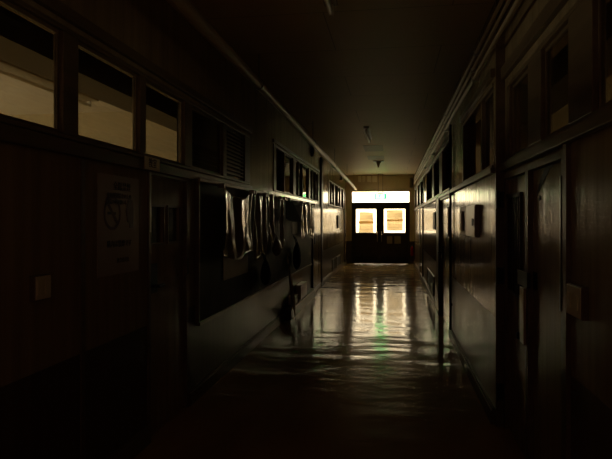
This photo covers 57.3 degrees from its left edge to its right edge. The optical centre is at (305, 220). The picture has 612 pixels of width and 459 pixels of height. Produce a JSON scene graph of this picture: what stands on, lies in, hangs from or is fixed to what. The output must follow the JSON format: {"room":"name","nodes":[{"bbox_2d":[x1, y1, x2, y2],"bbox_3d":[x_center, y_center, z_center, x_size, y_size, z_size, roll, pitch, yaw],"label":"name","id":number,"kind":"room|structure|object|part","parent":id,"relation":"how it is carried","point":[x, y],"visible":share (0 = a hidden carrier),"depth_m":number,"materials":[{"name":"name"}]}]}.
{"room":"school corridor","nodes":[
{"label":"school corridor","id":0,"kind":"room"},
{"bbox_2d":[9,111,235,177],"bbox_3d":[-3.377,-0.055,7.760,5.743,2.910,0.100,0,0,9],"label":"wall","id":1,"kind":"structure","parent":0,"point":[116,128],"depth_m":7.58,"materials":[{"name":"paint"}]},
{"bbox_2d":[0,0,345,458],"bbox_3d":[-0.250,-0.055,8.793,0.120,2.910,19.700,0,0,9],"label":"wall","id":2,"kind":"structure","parent":0,"point":[40,189],"depth_m":2.98,"materials":[{"name":"paint"}]},
{"bbox_2d":[29,274,50,301],"bbox_3d":[-1.157,0.290,2.445,0.036,0.109,0.111,0,0,9],"label":"light switch","id":3,"kind":"object","parent":2,"relation":"attached to","point":[39,285],"visible":1,"depth_m":2.41,"materials":[{"name":"brown plastic"}]},
{"bbox_3d":[-1.146,0.290,2.443,0.005,0.101,0.103,0,0,9],"label":"plate","id":4,"kind":"part","parent":3,"relation":"part of","materials":[{"name":"beige plastic"}]},
{"bbox_2d":[80,158,84,458],"bbox_3d":[-1.116,0.486,2.800,0.008,1.603,0.036,0,0,9],"label":"trim","id":5,"kind":"structure","parent":2,"relation":"attached to","point":[82,160],"depth_m":2.79,"materials":[{"name":"brown wood"}]},
{"bbox_2d":[97,172,138,277],"bbox_3d":[-1.059,0.022,3.182,0.003,0.555,0.486,0,0,9],"label":"poster","id":6,"kind":"object","parent":2,"relation":"attached to","point":[117,196],"visible":1,"depth_m":3.15,"materials":[{"name":"paper"}]},
{"bbox_2d":[0,0,249,184],"bbox_3d":[-0.993,-0.655,3.713,0.052,0.530,4.733,0,0,9],"label":"window","id":7,"kind":"structure","parent":2,"relation":"in","point":[233,143],"depth_m":3.19,"materials":[{"name":"brown wood"}]},
{"bbox_3d":[-1.261,-0.653,2.026,0.018,0.483,1.216,0,0,9],"label":"sash","id":8,"kind":"part","parent":7,"relation":"part of","materials":[{"name":"brown wood"}]},
{"bbox_3d":[-1.096,-0.653,3.090,0.018,0.483,0.678,0,0,9],"label":"sash","id":9,"kind":"part","parent":7,"relation":"part of","materials":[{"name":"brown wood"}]},
{"bbox_3d":[-0.980,-0.653,3.834,0.018,0.483,0.660,0,0,9],"label":"sash","id":10,"kind":"part","parent":7,"relation":"part of","materials":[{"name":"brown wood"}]},
{"bbox_3d":[-0.845,-0.653,4.706,0.018,0.483,0.791,0,0,9],"label":"sash","id":11,"kind":"part","parent":7,"relation":"part of","materials":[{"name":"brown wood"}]},
{"bbox_3d":[-0.717,-0.653,5.526,0.018,0.483,0.653,0,0,9],"label":"sash","id":12,"kind":"part","parent":7,"relation":"part of","materials":[{"name":"brown wood"}]},
{"bbox_2d":[0,123,252,188],"bbox_3d":[-0.976,-0.347,3.629,0.030,0.065,4.973,0,0,9],"label":"trim","id":13,"kind":"structure","parent":2,"relation":"attached to","point":[8,134],"depth_m":2.78,"materials":[{"name":"brown wood"}]},
{"bbox_2d":[33,0,252,133],"bbox_3d":[-1.141,-0.980,2.567,0.030,0.060,7.123,0,0,9],"label":"trim","id":14,"kind":"structure","parent":2,"relation":"attached to","point":[57,7],"depth_m":3.23,"materials":[{"name":"brown wood"}]},
{"bbox_2d":[144,156,159,171],"bbox_3d":[-0.971,-0.360,3.539,0.008,0.080,0.219,0,0,9],"label":"name plate","id":15,"kind":"object","parent":2,"relation":"attached to","point":[150,163],"visible":1,"depth_m":3.52,"materials":[{"name":"beige plastic"}]},
{"bbox_2d":[152,207,156,242],"bbox_3d":[-1.037,0.025,3.730,0.004,0.260,0.221,0,0,9],"label":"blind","id":16,"kind":"object","parent":2,"relation":"attached to","point":[154,209],"depth_m":3.79,"materials":[{"name":"black"}]},
{"bbox_2d":[147,171,188,434],"bbox_3d":[-0.984,0.532,3.890,0.175,1.735,0.696,0,0,9],"label":"door","id":17,"kind":"structure","parent":2,"relation":"in","point":[167,195],"depth_m":3.88,"materials":[{"name":"brown wood"}]},
{"bbox_3d":[-0.988,0.025,3.723,0.010,0.268,0.229,0,0,9],"label":"lite frame","id":18,"kind":"part","parent":17,"relation":"part of","materials":[{"name":"brown wood"}]},
{"bbox_3d":[-0.969,0.375,3.650,0.071,0.190,0.108,0,0,9],"label":"handle","id":19,"kind":"part","parent":17,"relation":"part of","materials":[{"name":"silver metal"}]},
{"bbox_3d":[-0.944,0.025,4.005,0.010,0.268,0.242,0,0,9],"label":"lite frame","id":20,"kind":"part","parent":17,"relation":"part of","materials":[{"name":"brown wood"}]},
{"bbox_3d":[-0.888,0.340,4.210,0.002,0.120,0.027,0,0,9],"label":"strike plate","id":21,"kind":"part","parent":17,"relation":"part of","materials":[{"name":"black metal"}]},
{"bbox_2d":[169,208,173,240],"bbox_3d":[-0.993,0.025,4.012,0.004,0.260,0.234,0,0,9],"label":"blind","id":22,"kind":"object","parent":2,"relation":"attached to","point":[171,210],"depth_m":4.08,"materials":[{"name":"black"}]},
{"bbox_2d":[177,103,232,176],"bbox_3d":[-0.911,-0.260,5.309,0.056,1.520,1.639,0,0,9],"label":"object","id":23,"kind":"structure","parent":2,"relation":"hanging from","point":[204,131],"depth_m":5.16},
{"bbox_2d":[106,260,346,458],"bbox_3d":[-0.177,1.343,8.781,0.028,0.111,19.700,0,0,9],"label":"baseboard","id":24,"kind":"structure","parent":2,"relation":"attached to","point":[140,440],"depth_m":4.71,"materials":[{"name":"brown wood"}]},
{"bbox_2d":[195,178,312,325],"bbox_3d":[-0.372,0.245,7.472,0.045,1.170,6.240,0,0,9],"label":"display board","id":25,"kind":"object","parent":2,"relation":"attached to","point":[214,296],"visible":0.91,"depth_m":5.02,"materials":[{"name":"brown wood"}]},
{"bbox_2d":[223,250,247,280],"bbox_3d":[-0.680,0.400,5.492,0.003,0.280,0.872,0,0,9],"label":"poster","id":26,"kind":"object","parent":25,"relation":"attached to","point":[232,268],"visible":0.79,"depth_m":5.41,"materials":[{"name":"paper"}]},
{"bbox_2d":[218,183,254,259],"bbox_3d":[-0.643,0.022,5.360,0.066,0.695,1.079,0,0,9],"label":"sheet","id":27,"kind":"object","parent":25,"relation":"attached to","point":[238,242],"visible":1,"depth_m":5.31,"materials":[{"name":"fabric"}]},
{"bbox_3d":[-0.372,-0.325,7.472,0.045,0.030,6.240,0,0,9],"label":"rail","id":28,"kind":"part","parent":25,"relation":"part of","materials":[{"name":"brown wood"}]},
{"bbox_2d":[253,190,267,258],"bbox_3d":[-0.511,0.043,6.221,0.062,0.735,0.541,0,0,9],"label":"sheet","id":29,"kind":"object","parent":25,"relation":"attached to","point":[260,242],"visible":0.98,"depth_m":6.13,"materials":[{"name":"fabric"}]},
{"bbox_2d":[260,252,270,284],"bbox_3d":[-0.470,0.537,6.467,0.124,0.406,0.223,0,0,9],"label":"hanging bag","id":30,"kind":"object","parent":25,"relation":"hanging from","point":[265,275],"visible":0.94,"depth_m":6.40,"materials":[{"name":"black fabric"}]},
{"bbox_2d":[266,193,274,246],"bbox_3d":[-0.435,-0.007,6.722,0.060,0.635,0.374,0,0,9],"label":"sheet","id":31,"kind":"object","parent":25,"relation":"attached to","point":[271,232],"visible":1,"depth_m":6.77,"materials":[{"name":"fabric"}]},
{"bbox_2d":[273,197,276,208],"bbox_3d":[-0.407,-0.230,7.089,0.003,0.140,0.427,0,0,9],"label":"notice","id":32,"kind":"object","parent":25,"relation":"attached to","point":[274,198],"visible":0.5,"depth_m":7.18,"materials":[{"name":"white paper"}]},
{"bbox_2d":[272,233,281,255],"bbox_3d":[-0.371,0.277,7.105,0.123,0.326,0.290,0,0,9],"label":"hanging bag","id":33,"kind":"object","parent":25,"relation":"hanging from","point":[276,248],"visible":0.91,"depth_m":7.01,"materials":[{"name":"black fabric"}]},
{"bbox_2d":[278,196,285,247],"bbox_3d":[-0.321,0.022,7.465,0.057,0.695,0.279,0,0,9],"label":"sheet","id":34,"kind":"object","parent":25,"relation":"attached to","point":[279,197],"visible":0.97,"depth_m":7.43,"materials":[{"name":"plastic"}]},
{"bbox_2d":[284,197,301,221],"bbox_3d":[-0.194,-0.158,8.248,0.066,0.345,1.280,0,0,9],"label":"cloth","id":35,"kind":"object","parent":25,"relation":"hanging from","point":[291,212],"visible":0.9,"depth_m":7.96,"materials":[{"name":"fabric"}]},
{"bbox_2d":[292,222,296,233],"bbox_3d":[-0.173,0.107,8.757,0.003,0.185,0.446,0,0,9],"label":"notice","id":36,"kind":"object","parent":25,"relation":"attached to","point":[294,224],"visible":0.86,"depth_m":8.71,"materials":[{"name":"white paper"}]},
{"bbox_2d":[293,235,300,268],"bbox_3d":[-0.142,0.477,8.571,0.126,0.526,0.407,0,0,9],"label":"hanging bag","id":37,"kind":"object","parent":25,"relation":"hanging from","point":[296,253],"visible":1,"depth_m":8.46,"materials":[{"name":"black fabric"}]},
{"bbox_2d":[300,201,308,237],"bbox_3d":[-0.021,-0.022,9.391,0.059,0.605,0.667,0,0,9],"label":"sheet","id":38,"kind":"object","parent":25,"relation":"attached to","point":[304,229],"visible":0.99,"depth_m":9.30,"materials":[{"name":"plastic"}]},
{"bbox_2d":[308,202,314,238],"bbox_3d":[0.095,0.003,10.140,0.057,0.655,0.694,0,0,9],"label":"sheet","id":39,"kind":"object","parent":25,"relation":"attached to","point":[311,207],"visible":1,"depth_m":10.14,"materials":[{"name":"fabric"}]},
{"bbox_2d":[273,144,318,201],"bbox_3d":[-0.096,-0.695,9.485,0.052,0.610,4.502,0,0,9],"label":"window","id":40,"kind":"structure","parent":2,"relation":"in","point":[312,177],"depth_m":9.16,"materials":[{"name":"brown wood"}]},
{"bbox_3d":[-0.281,-0.694,8.337,0.018,0.563,0.693,0,0,9],"label":"sash","id":41,"kind":"part","parent":40,"relation":"part of","materials":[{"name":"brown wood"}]},
{"bbox_3d":[-0.171,-0.694,9.041,0.018,0.563,0.266,0,0,9],"label":"sash","id":42,"kind":"part","parent":40,"relation":"part of","materials":[{"name":"brown wood"}]},
{"bbox_3d":[-0.029,-0.694,9.952,0.018,0.563,0.678,0,0,9],"label":"sash","id":43,"kind":"part","parent":40,"relation":"part of","materials":[{"name":"brown wood"}]},
{"bbox_2d":[272,139,319,171],"bbox_3d":[-0.071,-1.040,9.471,0.025,0.040,4.582,0,0,9],"label":"trim","id":44,"kind":"structure","parent":2,"relation":"attached to","point":[273,140],"depth_m":8.62,"materials":[{"name":"brown wood"}]},
{"bbox_2d":[310,146,313,156],"bbox_3d":[0.121,-1.320,10.618,0.054,0.200,0.200,0,0,9],"label":"vent cap","id":45,"kind":"object","parent":2,"relation":"attached to","point":[311,147],"visible":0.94,"depth_m":10.55,"materials":[{"name":"black metal"}]},
{"bbox_2d":[311,157,322,287],"bbox_3d":[0.240,0.020,11.441,0.035,2.760,1.530,0,0,9],"label":"door","id":46,"kind":"structure","parent":2,"relation":"in","point":[317,242],"depth_m":11.54,"materials":[{"name":"brown wood"}]},
{"bbox_2d":[328,180,343,208],"bbox_3d":[0.855,-0.695,15.607,0.052,0.610,4.250,0,0,9],"label":"window","id":47,"kind":"structure","parent":2,"relation":"in","point":[331,186],"depth_m":14.77,"materials":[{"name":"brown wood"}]},
{"bbox_2d":[337,215,339,227],"bbox_3d":[0.928,0.020,15.870,0.035,0.360,0.644,0,0,9],"label":"plaque","id":48,"kind":"object","parent":2,"relation":"attached to","point":[338,216],"visible":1,"depth_m":15.62,"materials":[{"name":"black metal"}]},
{"bbox_2d":[336,254,340,267],"bbox_3d":[0.917,1.130,15.857,0.018,0.300,1.167,0,0,9],"label":"air vent","id":49,"kind":"object","parent":2,"relation":"in","point":[338,258],"visible":1,"depth_m":15.92,"materials":[{"name":"brown metal"}]},
{"bbox_2d":[344,193,345,261],"bbox_3d":[1.272,0.250,18.066,0.040,2.300,0.666,0,0,9],"label":"door","id":50,"kind":"structure","parent":2,"relation":"in","point":[344,193],"depth_m":17.74,"materials":[{"name":"brown wood"}]},
{"bbox_3d":[1.225,0.250,17.797,0.030,2.300,0.120,0,0,9],"label":"frame","id":51,"kind":"part","parent":50,"relation":"part of","materials":[{"name":"brown wood"}]},
{"bbox_2d":[0,0,611,176],"bbox_3d":[0.822,-1.555,8.550,14.000,0.150,20.150,0,0,9],"label":"ceiling","id":52,"kind":"structure","parent":0,"point":[393,68],"depth_m":5.47,"materials":[{"name":"white paint"}]},
{"bbox_2d":[0,6,176,131],"bbox_3d":[-1.431,-1.180,3.208,0.260,0.660,8.300,0,0,9],"label":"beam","id":53,"kind":"structure","parent":52,"relation":"attached to","point":[23,44],"depth_m":3.31,"materials":[{"name":"brown wood"}]},
{"bbox_2d":[0,59,53,93],"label":"fluorescent light","id":54,"kind":"object","parent":53,"relation":"attached to","point":[8,69],"depth_m":5.54,"materials":[{"name":"grey paint"}]},
{"bbox_2d":[78,91,98,106],"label":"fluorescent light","id":55,"kind":"object","parent":53,"relation":"attached to","point":[83,98],"depth_m":6.61,"materials":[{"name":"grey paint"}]},
{"bbox_2d":[170,0,356,189],"bbox_3d":[0.158,-1.259,8.830,0.100,0.501,19.501,0,0,9],"label":"pipe","id":56,"kind":"object","parent":52,"relation":"hanging from","point":[186,7],"visible":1,"depth_m":4.45,"materials":[{"name":"metal"}]},
{"bbox_3d":[-0.426,-1.393,5.075,0.010,0.233,0.012,0,0,9],"label":"hanger rod","id":57,"kind":"part","parent":56,"relation":"part of","materials":[{"name":"metal"}]},
{"bbox_2d":[323,0,337,15],"bbox_3d":[0.080,-1.458,3.251,0.090,0.105,1.210,0,0,9],"label":"fluorescent light","id":58,"kind":"object","parent":52,"relation":"attached to","point":[329,4],"visible":1,"depth_m":3.76,"materials":[{"name":"grey paint"}]},
{"bbox_2d":[363,126,371,142],"bbox_3d":[1.055,-1.458,9.526,0.090,0.105,1.250,0,0,9],"label":"fluorescent light","id":59,"kind":"object","parent":52,"relation":"attached to","point":[366,128],"visible":1,"depth_m":9.27,"materials":[{"name":"grey paint"}]},
{"bbox_2d":[362,145,383,151],"bbox_3d":[1.401,-1.507,11.623,0.420,0.006,1.000,0,0,9],"label":"access panel","id":60,"kind":"object","parent":52,"relation":"attached to","point":[367,148],"visible":1,"depth_m":11.62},
{"bbox_2d":[375,174,385,198],"bbox_3d":[2.385,-1.104,17.922,0.378,0.812,0.068,0,0,9],"label":"exit sign","id":61,"kind":"object","parent":52,"relation":"hanging from","point":[379,195],"visible":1,"depth_m":17.91,"materials":[{"name":"white plastic"}]},
{"bbox_2d":[489,0,611,114],"bbox_3d":[1.526,-1.180,2.495,0.260,0.660,7.800,0,0,9],"label":"beam","id":62,"kind":"structure","parent":52,"relation":"attached to","point":[559,63],"depth_m":3.39,"materials":[{"name":"brown wood"}]},
{"bbox_2d":[134,263,524,458],"bbox_3d":[0.822,1.460,8.550,14.000,0.120,20.150,0,0,9],"label":"floor","id":63,"kind":"structure","parent":0,"point":[369,368],"depth_m":4.60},
{"bbox_2d":[287,253,295,319],"bbox_3d":[-0.220,0.925,7.929,0.145,0.947,0.085,0,0,44],"label":"broom","id":64,"kind":"object","parent":63,"relation":"on","point":[288,254],"visible":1,"depth_m":7.90,"materials":[{"name":"brown plastic"}]},
{"bbox_2d":[285,288,315,319],"bbox_3d":[-0.057,1.319,9.132,0.102,0.159,2.480,0,0,9],"label":"shelf","id":65,"kind":"object","parent":63,"relation":"on","point":[289,313],"visible":0.95,"depth_m":8.63,"materials":[{"name":"brown wood"}]},
{"bbox_2d":[288,294,297,304],"bbox_3d":[-0.193,1.175,8.398,0.098,0.130,0.316,0,0,9],"label":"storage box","id":66,"kind":"object","parent":65,"relation":"on","point":[296,295],"visible":0.56,"depth_m":8.29,"materials":[{"name":"grey cardboard"}]},
{"bbox_2d":[295,281,306,299],"bbox_3d":[-0.076,1.127,9.151,0.098,0.225,0.635,0,0,9],"label":"storage box","id":67,"kind":"object","parent":65,"relation":"on","point":[301,287],"visible":0.96,"depth_m":8.95,"materials":[{"name":"brown cardboard"}]},
{"bbox_3d":[-0.076,1.025,9.151,0.098,0.020,0.635,0,0,9],"label":"lid","id":68,"kind":"part","parent":67,"relation":"part of","materials":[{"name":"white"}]},
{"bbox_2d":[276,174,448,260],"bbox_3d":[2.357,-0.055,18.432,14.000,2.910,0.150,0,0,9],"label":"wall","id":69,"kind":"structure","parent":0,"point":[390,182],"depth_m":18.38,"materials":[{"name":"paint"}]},
{"bbox_2d":[372,176,376,181],"bbox_3d":[2.246,-1.380,18.335,0.150,0.200,0.075,0,0,9],"label":"junction box","id":70,"kind":"object","parent":69,"relation":"attached to","point":[374,178],"visible":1,"depth_m":18.30,"materials":[{"name":"beige metal"}]},
{"bbox_2d":[352,191,409,263],"bbox_3d":[2.447,0.213,18.391,1.880,2.374,0.203,0,0,9],"label":"door","id":71,"kind":"structure","parent":69,"relation":"in","point":[367,248],"depth_m":18.36,"materials":[{"name":"brown wood"}]},
{"bbox_3d":[1.978,1.250,18.433,0.744,0.180,0.004,0,0,9],"label":"kick plate","id":72,"kind":"part","parent":71,"relation":"part of","materials":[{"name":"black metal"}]},
{"bbox_2d":[359,212,373,232],"bbox_3d":[1.982,0.043,18.450,0.502,0.677,0.004,0,0,9],"label":"paper sheet","id":73,"kind":"object","parent":71,"relation":"attached to","point":[366,221],"visible":1,"depth_m":18.45,"materials":[{"name":"beige paper"}]},
{"bbox_2d":[387,236,391,243],"bbox_3d":[2.734,0.618,18.315,0.174,0.245,0.003,0,0,9],"label":"notice","id":74,"kind":"object","parent":71,"relation":"attached to","point":[389,238],"visible":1,"depth_m":18.31,"materials":[{"name":"grey paint"}]},
{"bbox_3d":[2.873,1.250,18.294,0.814,0.180,0.004,0,0,9],"label":"kick plate","id":75,"kind":"part","parent":71,"relation":"part of","materials":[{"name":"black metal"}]},
{"bbox_2d":[386,210,402,230],"bbox_3d":[2.902,-0.020,18.307,0.541,0.680,0.004,0,0,9],"label":"paper sheet","id":76,"kind":"object","parent":71,"relation":"attached to","point":[394,219],"visible":1,"depth_m":18.30,"materials":[{"name":"beige paper"}]},
{"bbox_2d":[394,236,400,243],"bbox_3d":[2.989,0.618,18.276,0.203,0.245,0.003,0,0,9],"label":"notice","id":77,"kind":"object","parent":71,"relation":"attached to","point":[397,239],"visible":1,"depth_m":18.27,"materials":[{"name":"grey paint"}]},
{"bbox_2d":[410,178,412,187],"bbox_3d":[3.402,-1.240,18.119,0.090,0.320,0.147,0,0,9],"label":"control box","id":78,"kind":"object","parent":69,"relation":"attached to","point":[411,179],"visible":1,"depth_m":18.05,"materials":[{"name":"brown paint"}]},
{"bbox_2d":[415,2,494,406],"bbox_3d":[2.471,-0.055,11.003,0.120,2.910,14.496,0,0,9],"label":"wall","id":79,"kind":"structure","parent":0,"point":[472,258],"depth_m":5.27,"materials":[{"name":"paint"}]},
{"bbox_2d":[415,177,423,207],"bbox_3d":[3.092,-0.695,15.299,0.052,0.610,5.327,0,0,9],"label":"window","id":80,"kind":"structure","parent":79,"relation":"in","point":[421,184],"depth_m":14.04,"materials":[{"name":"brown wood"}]},
{"bbox_2d":[419,207,422,276],"bbox_3d":[2.817,0.535,13.702,0.025,1.730,1.495,0,0,9],"label":"door","id":81,"kind":"structure","parent":79,"relation":"in","point":[420,209],"depth_m":13.54,"materials":[{"name":"brown wood"}]},
{"bbox_2d":[427,268,433,295],"bbox_3d":[2.304,1.105,10.376,0.018,0.330,1.844,0,0,9],"label":"air vent","id":82,"kind":"object","parent":79,"relation":"in","point":[430,277],"visible":1,"depth_m":10.35,"materials":[{"name":"grey metal"}]},
{"bbox_2d":[433,212,435,229],"bbox_3d":[2.106,-0.003,9.152,0.035,0.285,0.453,0,0,9],"label":"plaque","id":83,"kind":"object","parent":79,"relation":"attached to","point":[434,213],"visible":0.78,"depth_m":8.98,"materials":[{"name":"black metal"}]},
{"bbox_2d":[426,141,448,201],"bbox_3d":[2.152,-0.695,9.245,0.052,0.610,5.012,0,0,9],"label":"window","id":84,"kind":"structure","parent":79,"relation":"in","point":[441,158],"depth_m":8.30,"materials":[{"name":"brown wood"}]},
{"bbox_2d":[436,194,448,328],"bbox_3d":[1.934,0.520,7.722,0.175,1.760,1.935,0,0,9],"label":"door","id":85,"kind":"structure","parent":79,"relation":"in","point":[442,204],"depth_m":8.03,"materials":[{"name":"brown wood"}]},
{"bbox_3d":[2.003,0.520,8.478,0.030,1.760,0.420,0,0,9],"label":"sliding rail post","id":86,"kind":"part","parent":85,"relation":"part of","materials":[{"name":"brown wood"}]},
{"bbox_3d":[1.936,0.445,8.073,0.071,0.190,0.160,0,0,9],"label":"handle","id":87,"kind":"part","parent":85,"relation":"part of","materials":[{"name":"silver metal"}]},
{"bbox_3d":[1.923,0.530,7.511,0.132,1.740,1.515,0,0,9],"label":"frame","id":88,"kind":"part","parent":85,"relation":"part of","materials":[{"name":"brown wood"}]},
{"bbox_3d":[1.812,0.010,7.076,0.010,0.408,0.408,0,0,9],"label":"lite frame","id":89,"kind":"part","parent":85,"relation":"part of","materials":[{"name":"brown wood"}]},
{"bbox_2d":[449,124,451,329],"bbox_3d":[1.712,0.072,6.626,0.036,2.425,0.036,0,0,9],"label":"downpipe","id":90,"kind":"object","parent":79,"relation":"attached to","point":[450,194],"visible":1,"depth_m":6.61,"materials":[{"name":"black metal"}]},
{"bbox_2d":[414,261,494,423],"bbox_3d":[2.398,1.343,11.014,0.028,0.111,14.496,0,0,9],"label":"baseboard","id":91,"kind":"structure","parent":79,"relation":"attached to","point":[484,399],"depth_m":4.89,"materials":[{"name":"brown wood"}]},
{"bbox_2d":[414,135,494,210],"bbox_3d":[2.397,-0.695,11.015,0.030,0.730,14.496,0,0,9],"label":"trim","id":92,"kind":"structure","parent":79,"relation":"attached to","point":[491,170],"depth_m":6.06,"materials":[{"name":"brown wood"}]},
{"bbox_2d":[413,0,503,179],"bbox_3d":[1.988,-1.344,8.445,0.051,0.040,19.700,0,0,9],"label":"conduit","id":93,"kind":"object","parent":79,"relation":"attached to","point":[477,51],"visible":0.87,"depth_m":4.67,"materials":[{"name":"metal"}]},
{"bbox_2d":[413,0,510,181],"bbox_3d":[1.990,-1.264,8.445,0.047,0.036,19.700,0,0,9],"label":"conduit","id":94,"kind":"object","parent":79,"relation":"attached to","point":[473,69],"visible":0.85,"depth_m":4.56,"materials":[{"name":"metal"}]},
{"bbox_2d":[460,206,465,235],"bbox_3d":[1.536,0.000,5.445,0.022,0.280,0.503,0,0,9],"label":"framed notice","id":95,"kind":"object","parent":79,"relation":"attached to","point":[462,209],"visible":0.7,"depth_m":5.54,"materials":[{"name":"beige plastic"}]},
{"bbox_2d":[413,0,520,184],"bbox_3d":[1.986,-1.169,8.445,0.053,0.042,19.700,0,0,9],"label":"conduit","id":96,"kind":"object","parent":79,"relation":"attached to","point":[474,78],"visible":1,"depth_m":4.23,"materials":[{"name":"metal"}]},
{"bbox_2d":[466,204,479,237],"bbox_3d":[1.427,0.000,4.821,0.046,0.270,0.572,0,0,9],"label":"control box","id":97,"kind":"object","parent":79,"relation":"attached to","point":[472,211],"visible":1,"depth_m":4.61,"materials":[{"name":"grey paint"}]},
{"bbox_2d":[459,68,494,122],"bbox_3d":[1.426,-1.020,4.762,0.030,0.060,1.841,0,0,9],"label":"trim","id":98,"kind":"structure","parent":79,"relation":"attached to","point":[490,76],"depth_m":4.45,"materials":[{"name":"brown wood"}]},
{"bbox_2d":[462,83,493,182],"bbox_3d":[1.450,-0.665,4.727,0.052,0.590,1.702,0,0,9],"label":"window","id":99,"kind":"structure","parent":79,"relation":"in","point":[483,104],"depth_m":4.36,"materials":[{"name":"brown wood"}]},
{"bbox_3d":[1.360,-0.663,4.111,0.018,0.543,0.457,0,0,9],"label":"sash","id":100,"kind":"part","parent":99,"relation":"part of","materials":[{"name":"brown wood"}]},
{"bbox_2d":[476,84,611,173],"bbox_3d":[4.615,-0.055,6.013,5.525,2.910,0.100,0,0,9],"label":"wall","id":101,"kind":"structure","parent":0,"point":[559,119],"depth_m":6.25,"materials":[{"name":"paint"}]},
{"bbox_2d":[505,0,611,458],"bbox_3d":[1.021,-0.055,1.260,0.120,2.910,5.204,0,0,9],"label":"wall","id":102,"kind":"structure","parent":0,"point":[591,154],"depth_m":2.20,"materials":[{"name":"paint"}]},
{"bbox_2d":[489,105,493,164],"bbox_3d":[1.615,-0.260,4.631,0.056,1.520,2.004,0,0,9],"label":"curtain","id":103,"kind":"object","parent":102,"relation":"hanging from","point":[491,113],"visible":0.04,"depth_m":5.00,"materials":[{"name":"fabric"}]},
{"bbox_2d":[495,0,504,426],"bbox_3d":[1.326,-0.055,3.816,0.062,2.910,0.059,0,0,9],"label":"pilaster","id":104,"kind":"object","parent":102,"relation":"attached to","point":[500,45],"visible":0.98,"depth_m":3.81,"materials":[{"name":"brown wood"}]},
{"bbox_2d":[501,410,503,426],"bbox_3d":[0.948,1.343,1.272,0.028,0.111,5.204,0,0,9],"label":"baseboard","id":105,"kind":"structure","parent":102,"relation":"attached to","point":[502,414],"depth_m":3.81,"materials":[{"name":"brown wood"}]},
{"bbox_2d":[504,164,526,458],"bbox_3d":[1.358,0.540,3.472,0.132,1.720,0.653,0,0,9],"label":"door","id":106,"kind":"structure","parent":102,"relation":"in","point":[514,180],"depth_m":3.58,"materials":[{"name":"brown wood"}]},
{"bbox_2d":[507,192,522,298],"bbox_3d":[1.322,0.147,3.554,0.020,0.645,0.389,0,0,9],"label":"grille","id":107,"kind":"object","parent":106,"relation":"attached to","point":[514,199],"depth_m":3.52,"materials":[{"name":"brown wood"}]},
{"bbox_2d":[517,150,561,458],"bbox_3d":[1.257,0.540,2.882,0.150,1.720,0.841,0,0,9],"label":"door","id":108,"kind":"structure","parent":102,"relation":"in","point":[541,297],"depth_m":2.90,"materials":[{"name":"brown wood"}]},
{"bbox_2d":[500,0,611,171],"bbox_3d":[0.944,-0.688,1.272,0.035,0.705,5.204,0,0,9],"label":"trim","id":109,"kind":"structure","parent":102,"relation":"attached to","point":[601,119],"depth_m":2.69,"materials":[{"name":"brown wood"}]},
{"bbox_2d":[507,0,611,159],"bbox_3d":[1.149,-0.645,2.385,0.052,0.510,2.666,0,0,9],"label":"window","id":110,"kind":"structure","parent":102,"relation":"in","point":[584,23],"depth_m":2.36,"materials":[{"name":"brown wood"}]},
{"bbox_3d":[1.308,-0.643,3.372,0.018,0.463,0.509,0,0,9],"label":"sash","id":111,"kind":"part","parent":110,"relation":"part of","materials":[{"name":"brown wood"}]},
{"bbox_3d":[1.192,-0.643,2.625,0.018,0.463,0.454,0,0,9],"label":"sash","id":112,"kind":"part","parent":110,"relation":"part of","materials":[{"name":"brown wood"}]},
{"bbox_3d":[1.034,-0.643,1.606,0.018,0.463,1.031,0,0,9],"label":"sash","id":113,"kind":"part","parent":110,"relation":"part of","materials":[{"name":"brown wood"}]},
{"bbox_2d":[562,143,570,458],"bbox_3d":[1.132,0.476,2.433,0.020,1.623,0.056,0,0,9],"label":"trim","id":114,"kind":"structure","parent":102,"relation":"attached to","point":[566,148],"depth_m":2.41,"materials":[{"name":"brown wood"}]},
{"bbox_2d":[566,283,588,320],"bbox_3d":[1.099,0.325,2.276,0.036,0.130,0.183,0,0,9],"label":"wall box","id":115,"kind":"object","parent":102,"relation":"attached to","point":[577,296],"visible":1,"depth_m":2.22,"materials":[{"name":"brown plastic"}]},
{"bbox_3d":[1.088,0.325,2.278,0.005,0.122,0.175,0,0,9],"label":"plate","id":116,"kind":"part","parent":115,"relation":"part of","materials":[{"name":"beige plastic"}]},
{"label":"outside","id":117,"kind":"structure","parent":0,"visible":0},
{"bbox_2d":[356,231,404,232],"bbox_3d":[7.457,1.520,47.999,60.000,0.160,59.850,0,0,9],"label":"ground","id":118,"kind":"structure","parent":117,"point":[356,231],"depth_m":76.81,"materials":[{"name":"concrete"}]}
]}

